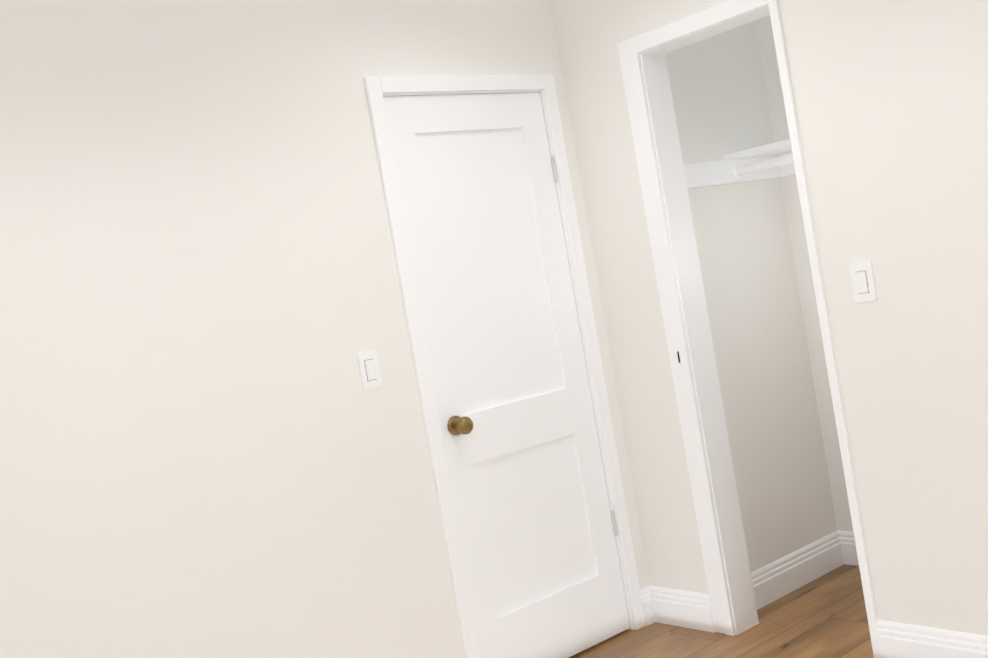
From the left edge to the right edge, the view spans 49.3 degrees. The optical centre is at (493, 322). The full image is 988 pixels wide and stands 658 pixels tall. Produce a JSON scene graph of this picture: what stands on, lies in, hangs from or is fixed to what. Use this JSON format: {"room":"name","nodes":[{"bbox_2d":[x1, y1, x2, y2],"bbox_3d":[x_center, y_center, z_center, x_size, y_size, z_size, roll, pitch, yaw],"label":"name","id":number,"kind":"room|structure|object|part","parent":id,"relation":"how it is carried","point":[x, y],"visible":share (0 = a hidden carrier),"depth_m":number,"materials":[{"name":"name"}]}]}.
{"room":"empty bedroom","nodes":[
{"label":"empty bedroom","id":0,"kind":"room"},
{"bbox_2d":[0,0,648,657],"bbox_3d":[-0.693,0.131,3.175,4.640,2.440,0.120,-11,3,-39],"label":"wall","id":1,"kind":"structure","parent":0,"point":[210,446],"depth_m":3.04,"materials":[{"name":"beige paint"}]},
{"bbox_2d":[357,350,381,389],"bbox_3d":[-0.385,0.149,3.338,0.070,0.115,0.009,-11,3,-39],"label":"light switch","id":2,"kind":"object","parent":1,"relation":"attached to","point":[369,369],"visible":1,"depth_m":3.33,"materials":[{"name":"white plastic"}]},
{"bbox_2d":[364,74,645,657],"bbox_3d":[0.038,0.179,3.746,0.814,2.058,0.136,-11,3,-39],"label":"door frame","id":3,"kind":"structure","parent":1,"relation":"attached to","point":[377,87],"depth_m":3.62,"materials":[{"name":"white wood"}]},
{"bbox_2d":[383,93,629,657],"bbox_3d":[0.066,0.201,3.724,0.701,1.987,0.049,-11,3,-39],"label":"door","id":4,"kind":"structure","parent":1,"relation":"in","point":[483,224],"depth_m":3.71,"materials":[{"name":"paint"}]},
{"bbox_2d":[448,416,472,435],"bbox_3d":[-0.104,0.338,3.511,0.066,0.066,0.074,-11,3,-39],"label":"door knob","id":5,"kind":"object","parent":4,"relation":"attached to","point":[457,425],"depth_m":3.49,"materials":[{"name":"gold metal"}]},
{"bbox_3d":[0.321,0.092,3.936,0.012,1.411,0.043,-11,3,-39],"label":"door hinges","id":6,"kind":"part","parent":4,"relation":"part of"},
{"bbox_2d":[569,564,873,657],"bbox_3d":[0.532,1.252,1.959,4.640,0.100,3.360,-11,3,-39],"label":"floor","id":7,"kind":"structure","parent":0,"point":[824,616],"depth_m":3.74,"materials":[{"name":"brown wood"}]},
{"bbox_2d":[665,21,836,571],"bbox_3d":[0.843,-0.169,4.181,0.700,2.440,0.280,-11,3,-39],"label":"wall","id":8,"kind":"structure","parent":0,"point":[741,229],"depth_m":4.11,"materials":[{"name":"beige paint"}]},
{"bbox_2d":[751,530,843,609],"bbox_3d":[1.114,0.960,4.091,0.655,0.132,0.019,-11,3,-39],"label":"baseboard","id":9,"kind":"structure","parent":8,"relation":"attached to","point":[788,573],"depth_m":4.12,"materials":[{"name":"white wood"}]},
{"bbox_2d":[551,0,987,635],"bbox_3d":[1.453,-0.224,2.773,0.120,2.440,3.240,-11,3,-39],"label":"wall","id":10,"kind":"structure","parent":0,"point":[891,102],"depth_m":3.13,"materials":[{"name":"beige paint"}]},
{"bbox_2d":[640,585,714,632],"bbox_3d":[0.672,1.042,3.908,0.035,0.132,0.297,-11,3,-39],"label":"baseboard","id":11,"kind":"structure","parent":10,"relation":"attached to","point":[687,609],"depth_m":3.92,"materials":[{"name":"white wood"}]},
{"bbox_2d":[640,5,769,634],"bbox_3d":[0.883,0.046,3.529,0.124,2.049,0.568,-11,3,-39],"label":"door frame","id":12,"kind":"structure","parent":10,"relation":"attached to","point":[695,313],"depth_m":3.73,"materials":[{"name":"white wood"}]},
{"bbox_2d":[617,0,880,657],"bbox_3d":[0.808,0.040,3.508,0.022,2.088,0.655,-11,3,-39],"label":"trim","id":13,"kind":"structure","parent":10,"relation":"attached to","point":[630,50],"depth_m":3.68,"materials":[{"name":"white wood"}]},
{"bbox_2d":[849,261,876,301],"bbox_3d":[1.080,-0.117,3.150,0.009,0.115,0.070,-11,3,-39],"label":"light switch","id":14,"kind":"object","parent":10,"relation":"attached to","point":[863,282],"visible":1,"depth_m":3.15,"materials":[{"name":"white plastic"}]},
{"bbox_2d":[877,620,987,657],"bbox_3d":[1.846,0.891,2.457,0.019,0.132,2.138,-11,3,-39],"label":"baseboard","id":15,"kind":"structure","parent":10,"relation":"attached to","point":[895,639],"depth_m":3.16,"materials":[{"name":"white wood"}]},
{"bbox_2d":[755,15,852,531],"bbox_3d":[2.079,-0.350,3.288,0.120,2.440,3.240,-11,3,-39],"label":"wall","id":16,"kind":"structure","parent":0,"point":[778,117],"depth_m":4.27,"materials":[{"name":"beige paint"}]},
{"bbox_2d":[683,139,795,187],"bbox_3d":[1.375,-0.640,3.435,0.680,0.108,1.619,-11,3,-39],"label":"closet shelf","id":17,"kind":"object","parent":16,"relation":"attached to","point":[771,161],"visible":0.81,"depth_m":4.01,"materials":[{"name":"white wood"}]},
{"bbox_3d":[1.409,-0.631,3.460,0.052,0.052,1.582,-11,3,-39],"label":"rod","id":18,"kind":"part","parent":17,"relation":"part of","materials":[{"name":"white wood"}]},
{"bbox_2d":[840,531,858,565],"bbox_3d":[1.891,0.840,3.696,0.019,0.132,1.620,-11,3,-39],"label":"baseboard","id":19,"kind":"structure","parent":16,"relation":"attached to","point":[847,539],"depth_m":4.28,"materials":[{"name":"white wood"}]}
]}

